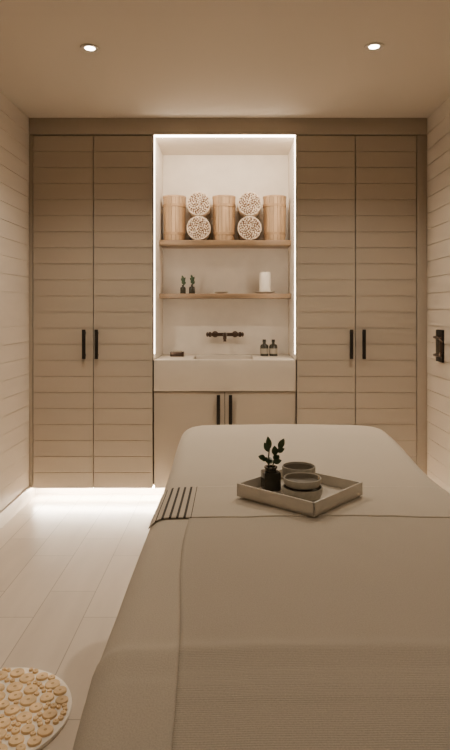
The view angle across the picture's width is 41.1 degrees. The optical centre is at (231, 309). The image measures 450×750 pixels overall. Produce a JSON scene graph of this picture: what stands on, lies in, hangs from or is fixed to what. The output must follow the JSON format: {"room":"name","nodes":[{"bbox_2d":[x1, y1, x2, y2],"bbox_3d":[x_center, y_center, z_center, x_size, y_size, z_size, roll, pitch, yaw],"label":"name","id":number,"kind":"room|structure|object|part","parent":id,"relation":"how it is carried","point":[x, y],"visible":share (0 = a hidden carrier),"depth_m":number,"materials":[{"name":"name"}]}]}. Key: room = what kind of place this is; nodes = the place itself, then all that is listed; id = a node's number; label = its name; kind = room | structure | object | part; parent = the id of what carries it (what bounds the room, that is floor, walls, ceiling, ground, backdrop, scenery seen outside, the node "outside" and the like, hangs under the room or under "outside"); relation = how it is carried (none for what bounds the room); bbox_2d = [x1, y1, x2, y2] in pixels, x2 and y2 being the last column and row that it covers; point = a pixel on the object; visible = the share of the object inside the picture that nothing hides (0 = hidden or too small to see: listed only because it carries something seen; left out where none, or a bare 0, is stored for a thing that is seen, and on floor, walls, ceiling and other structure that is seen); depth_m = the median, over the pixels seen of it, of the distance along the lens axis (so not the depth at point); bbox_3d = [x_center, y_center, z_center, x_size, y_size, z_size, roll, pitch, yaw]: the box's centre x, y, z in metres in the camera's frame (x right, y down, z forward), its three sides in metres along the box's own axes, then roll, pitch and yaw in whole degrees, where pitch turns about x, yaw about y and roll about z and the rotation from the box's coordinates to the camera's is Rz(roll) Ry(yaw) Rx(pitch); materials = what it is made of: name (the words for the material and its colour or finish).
{"room":"spa treatment room","nodes":[
{"label":"spa treatment room","id":0,"kind":"room"},
{"bbox_2d":[0,92,35,510],"bbox_3d":[-1.404,-0.005,1.660,0.102,2.550,5.920,0,0,0],"label":"wall","id":1,"kind":"structure","parent":0,"point":[14,124],"depth_m":3.73,"materials":[{"name":"paint"}]},
{"bbox_2d":[0,486,30,528],"bbox_3d":[-1.347,1.222,1.350,0.015,0.095,5.300,0,0,0],"label":"baseboard","id":2,"kind":"structure","parent":1,"relation":"attached to","point":[6,514],"depth_m":3.70,"materials":[{"name":"paint"}]},
{"bbox_2d":[29,135,32,487],"bbox_3d":[-1.341,0.010,4.015,0.023,2.354,0.030,0,0,0],"label":"trim","id":3,"kind":"structure","parent":1,"relation":"attached to","point":[30,136],"depth_m":4.00,"materials":[{"name":"beige wood"}]},
{"bbox_2d":[0,494,162,749],"bbox_3d":[-0.026,1.320,1.660,2.953,0.100,6.220,0,0,0],"label":"floor","id":4,"kind":"structure","parent":0,"point":[68,562],"depth_m":2.84,"materials":[{"name":"beige wood"}]},
{"bbox_2d":[0,667,71,749],"bbox_3d":[-0.750,1.260,1.870,0.486,0.020,0.486,0,0,0],"label":"mat","id":5,"kind":"object","parent":4,"relation":"on","point":[36,704],"visible":1,"depth_m":1.89,"materials":[{"name":"beige"}]},
{"bbox_2d":[33,136,153,487],"bbox_3d":[-0.927,0.010,4.288,0.800,2.354,0.660,0,0,0],"label":"built-in wardrobe","id":6,"kind":"object","parent":4,"relation":"on","point":[93,362],"visible":1,"depth_m":4.00,"materials":[{"name":"brown wood"}]},
{"bbox_3d":[-1.125,0.012,4.008,0.399,2.350,0.024,0,0,0],"label":"door panel","id":7,"kind":"part","parent":6,"relation":"part of","materials":[{"name":"beige paint"}]},
{"bbox_3d":[-0.725,0.012,4.008,0.392,2.350,0.024,0,0,0],"label":"door panel","id":8,"kind":"part","parent":6,"relation":"part of","materials":[{"name":"beige paint"}]},
{"bbox_2d":[36,488,164,493],"bbox_3d":[-0.026,1.229,4.150,2.651,0.082,0.020,0,0,0],"label":"plinth","id":9,"kind":"object","parent":4,"relation":"on","point":[38,490],"visible":0.14,"depth_m":4.14,"materials":[{"name":"paint"}]},
{"bbox_2d":[154,354,295,487],"bbox_3d":[-0.048,0.760,4.292,0.943,0.854,0.652,0,0,0],"label":"vanity unit","id":10,"kind":"object","parent":4,"relation":"on","point":[175,413],"visible":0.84,"depth_m":4.00,"materials":[{"name":"wood"}]},
{"bbox_2d":[170,351,183,356],"bbox_3d":[-0.394,0.313,4.320,0.096,0.040,0.060,0,0,0],"label":"soap dish","id":11,"kind":"object","parent":10,"relation":"on","point":[172,353],"visible":1,"depth_m":4.29,"materials":[{"name":"brown wood"}]},
{"bbox_3d":[-0.284,0.867,4.010,0.469,0.641,0.020,0,0,0],"label":"door","id":12,"kind":"part","parent":10,"relation":"part of","materials":[{"name":"beige paint"}]},
{"bbox_2d":[154,354,295,390],"bbox_3d":[-0.048,0.437,4.253,0.941,0.207,0.534,0,0,0],"label":"stone basin","id":13,"kind":"object","parent":10,"relation":"in","point":[190,372],"depth_m":3.99,"materials":[{"name":"beige stone"}]},
{"bbox_3d":[0.188,0.867,4.010,0.468,0.641,0.020,0,0,0],"label":"door","id":14,"kind":"part","parent":10,"relation":"part of","materials":[{"name":"beige paint"}]},
{"bbox_2d":[260,339,268,355],"bbox_3d":[0.235,0.274,4.360,0.061,0.119,0.061,0,0,0],"label":"soap bottle","id":15,"kind":"object","parent":10,"relation":"on","point":[264,350],"visible":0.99,"depth_m":4.34,"materials":[{"name":"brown glass"}]},
{"bbox_2d":[269,339,277,355],"bbox_3d":[0.300,0.274,4.360,0.061,0.119,0.061,0,0,0],"label":"soap bottle","id":16,"kind":"object","parent":10,"relation":"on","point":[273,350],"visible":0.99,"depth_m":4.34,"materials":[{"name":"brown glass"}]},
{"bbox_2d":[73,424,449,749],"bbox_3d":[0.210,0.868,1.500,0.864,0.803,2.034,0,0,0],"label":"massage table","id":17,"kind":"object","parent":4,"relation":"on","point":[241,623],"visible":0.9,"depth_m":0.98,"materials":[{"name":"fabric"}]},
{"bbox_2d":[237,469,362,516],"bbox_3d":[0.180,0.474,1.590,0.244,0.034,0.230,0,0,41],"label":"serving tray","id":18,"kind":"object","parent":17,"relation":"on","point":[337,491],"visible":0.76,"depth_m":1.53,"materials":[{"name":"wood"}]},
{"bbox_2d":[258,437,284,490],"bbox_3d":[0.108,0.414,1.628,0.072,0.142,0.050,0,0,-11],"label":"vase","id":19,"kind":"object","parent":18,"relation":"on","point":[270,476],"visible":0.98,"depth_m":1.62,"materials":[{"name":"black plant"}]},
{"bbox_2d":[282,461,315,480],"bbox_3d":[0.184,0.457,1.655,0.092,0.056,0.092,0,0,0],"label":"stoneware bowl","id":20,"kind":"object","parent":18,"relation":"on","point":[289,467],"visible":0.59,"depth_m":1.68,"materials":[{"name":"brown ceramic"}]},
{"bbox_2d":[282,483,322,501],"bbox_3d":[0.182,0.470,1.550,0.104,0.030,0.104,0,0,0],"label":"stoneware bowl","id":21,"kind":"object","parent":18,"relation":"on","point":[311,495],"visible":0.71,"depth_m":1.51,"materials":[{"name":"brown ceramic"}]},
{"bbox_2d":[283,472,320,489],"bbox_3d":[0.182,0.444,1.552,0.098,0.022,0.098,0,0,0],"label":"stoneware bowl","id":22,"kind":"object","parent":21,"relation":"on","point":[297,480],"visible":1,"depth_m":1.56,"materials":[{"name":"brown ceramic"}]},
{"bbox_2d":[172,516,449,749],"bbox_3d":[0.268,0.850,0.970,0.748,0.725,0.970,0,0,0],"label":"blanket","id":23,"kind":"object","parent":17,"relation":"on","point":[289,632],"depth_m":0.92,"materials":[{"name":"beige fabric"}]},
{"bbox_2d":[296,136,415,463],"bbox_3d":[0.830,0.010,4.288,0.800,2.354,0.660,0,0,0],"label":"built-in wardrobe","id":24,"kind":"object","parent":4,"relation":"on","point":[356,195],"visible":0.91,"depth_m":4.00,"materials":[{"name":"brown wood"}]},
{"bbox_3d":[0.627,0.012,4.008,0.389,2.350,0.024,0,0,0],"label":"door panel","id":25,"kind":"part","parent":24,"relation":"part of","materials":[{"name":"beige paint"}]},
{"bbox_3d":[1.027,0.012,4.008,0.402,2.350,0.024,0,0,0],"label":"door panel","id":26,"kind":"part","parent":24,"relation":"part of","materials":[{"name":"beige paint"}]},
{"bbox_2d":[153,135,295,359],"bbox_3d":[-0.048,-0.421,4.270,0.955,1.508,0.540,0,0,0],"label":"wall","id":27,"kind":"structure","parent":0,"point":[185,166],"depth_m":4.52,"materials":[{"name":"paint"}]},
{"bbox_2d":[154,135,294,353],"bbox_3d":[-0.048,-0.436,4.005,0.942,1.460,0.009,0,0,0],"label":"led strip","id":28,"kind":"object","parent":27,"relation":"attached to","point":[154,135],"visible":1,"depth_m":4.00,"materials":[{"name":"white"}]},
{"bbox_2d":[159,240,290,247],"bbox_3d":[-0.048,-0.481,4.400,0.941,0.036,0.240,0,0,0],"label":"wall shelf","id":29,"kind":"object","parent":27,"relation":"attached to","point":[163,243],"visible":1,"depth_m":4.28,"materials":[{"name":"brown wood"}]},
{"bbox_2d":[163,195,185,239],"bbox_3d":[-0.421,-0.664,4.395,0.172,0.329,0.172,0,0,0],"label":"wooden bucket","id":30,"kind":"object","parent":29,"relation":"on","point":[174,206],"visible":0.88,"depth_m":4.33,"materials":[{"name":"brown wood"}]},
{"bbox_2d":[187,216,211,239],"bbox_3d":[-0.239,-0.587,4.395,0.172,0.173,0.220,0,0,0],"label":"bundle","id":31,"kind":"object","parent":29,"relation":"on","point":[198,227],"visible":0.94,"depth_m":4.29,"materials":[{"name":"brown wood"}]},
{"bbox_2d":[187,192,211,217],"bbox_3d":[-0.239,-0.761,4.395,0.172,0.173,0.220,0,0,0],"label":"bundle","id":32,"kind":"object","parent":31,"relation":"on","point":[198,203],"visible":0.95,"depth_m":4.29,"materials":[{"name":"brown wood"}]},
{"bbox_2d":[212,195,235,239],"bbox_3d":[-0.059,-0.664,4.395,0.172,0.329,0.172,0,0,0],"label":"wooden bucket","id":33,"kind":"object","parent":29,"relation":"on","point":[223,206],"visible":0.89,"depth_m":4.33,"materials":[{"name":"brown wood"}]},
{"bbox_2d":[237,216,261,239],"bbox_3d":[0.126,-0.587,4.395,0.172,0.173,0.220,0,0,0],"label":"bundle","id":34,"kind":"object","parent":29,"relation":"on","point":[249,227],"visible":0.92,"depth_m":4.29,"materials":[{"name":"brown wood"}]},
{"bbox_2d":[237,192,261,217],"bbox_3d":[0.126,-0.761,4.395,0.172,0.173,0.220,0,0,0],"label":"bundle","id":35,"kind":"object","parent":34,"relation":"on","point":[249,203],"visible":0.93,"depth_m":4.29,"materials":[{"name":"brown wood"}]},
{"bbox_2d":[263,195,285,239],"bbox_3d":[0.312,-0.664,4.395,0.172,0.329,0.172,0,0,0],"label":"wooden bucket","id":36,"kind":"object","parent":29,"relation":"on","point":[274,206],"visible":0.94,"depth_m":4.33,"materials":[{"name":"brown wood"}]},
{"bbox_2d":[159,294,290,298],"bbox_3d":[-0.048,-0.101,4.400,0.941,0.034,0.240,0,0,0],"label":"wall shelf","id":37,"kind":"object","parent":27,"relation":"attached to","point":[162,296],"visible":1,"depth_m":4.28,"materials":[{"name":"brown wood"}]},
{"bbox_2d":[180,276,185,293],"bbox_3d":[-0.357,-0.185,4.380,0.041,0.135,0.040,0,0,0],"label":"potted plant","id":38,"kind":"object","parent":37,"relation":"on","point":[182,289],"visible":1,"depth_m":4.37,"materials":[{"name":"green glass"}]},
{"bbox_2d":[189,275,194,293],"bbox_3d":[-0.293,-0.189,4.400,0.044,0.142,0.044,0,0,0],"label":"potted plant","id":39,"kind":"object","parent":37,"relation":"on","point":[191,288],"visible":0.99,"depth_m":4.39,"materials":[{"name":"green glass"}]},
{"bbox_2d":[214,291,226,293],"bbox_3d":[-0.080,-0.126,4.380,0.104,0.017,0.104,0,0,0],"label":"shallow dish","id":40,"kind":"object","parent":37,"relation":"on","point":[217,292],"visible":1,"depth_m":4.34,"materials":[{"name":"white ceramic"}]},
{"bbox_2d":[255,272,274,293],"bbox_3d":[0.241,-0.200,4.380,0.148,0.165,0.148,0,0,0],"label":"candle","id":41,"kind":"object","parent":37,"relation":"on","point":[264,277],"visible":1,"depth_m":4.34,"materials":[{"name":"white wax"}]},
{"bbox_2d":[206,331,243,341],"bbox_3d":[-0.055,0.194,4.457,0.230,0.071,0.232,0,0,44],"label":"tap","id":42,"kind":"object","parent":27,"relation":"attached to","point":[214,333],"visible":1,"depth_m":4.45,"materials":[{"name":"brown metal"}]},
{"bbox_2d":[29,118,426,135],"bbox_3d":[-0.026,-1.225,4.013,2.653,0.110,0.034,0,0,0],"label":"trim","id":43,"kind":"structure","parent":27,"relation":"attached to","point":[37,126],"depth_m":4.00,"materials":[{"name":"beige wood"}]},
{"bbox_2d":[0,0,449,117],"bbox_3d":[-0.026,-1.330,1.660,2.953,0.100,6.220,0,0,0],"label":"ceiling","id":44,"kind":"structure","parent":0,"point":[155,58],"depth_m":3.03,"materials":[{"name":"beige paint"}]},
{"bbox_2d":[80,44,99,52],"bbox_3d":[-0.694,-1.276,2.931,0.096,0.007,0.096,0,0,0],"label":"recessed light","id":45,"kind":"object","parent":44,"relation":"in","point":[89,48],"depth_m":2.93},
{"bbox_2d":[364,42,383,51],"bbox_3d":[0.690,-1.276,2.915,0.096,0.007,0.096,0,0,0],"label":"recessed light","id":46,"kind":"object","parent":44,"relation":"in","point":[374,46],"depth_m":2.91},
{"bbox_2d":[427,97,449,492],"bbox_3d":[1.351,-0.005,1.660,0.104,2.550,5.920,0,0,0],"label":"wall","id":47,"kind":"structure","parent":0,"point":[438,122],"depth_m":3.77,"materials":[{"name":"paint"}]},
{"bbox_2d":[416,135,426,474],"bbox_3d":[1.267,0.010,4.015,0.067,2.354,0.030,0,0,0],"label":"trim","id":48,"kind":"structure","parent":47,"relation":"attached to","point":[421,140],"depth_m":4.00,"materials":[{"name":"beige wood"}]},
{"bbox_2d":[433,330,443,362],"bbox_3d":[1.270,0.223,3.684,0.061,0.200,0.213,0,0,0],"label":"wall hook","id":49,"kind":"object","parent":47,"relation":"attached to","point":[439,337],"visible":1,"depth_m":3.67,"materials":[{"name":"black metal"}]}
]}

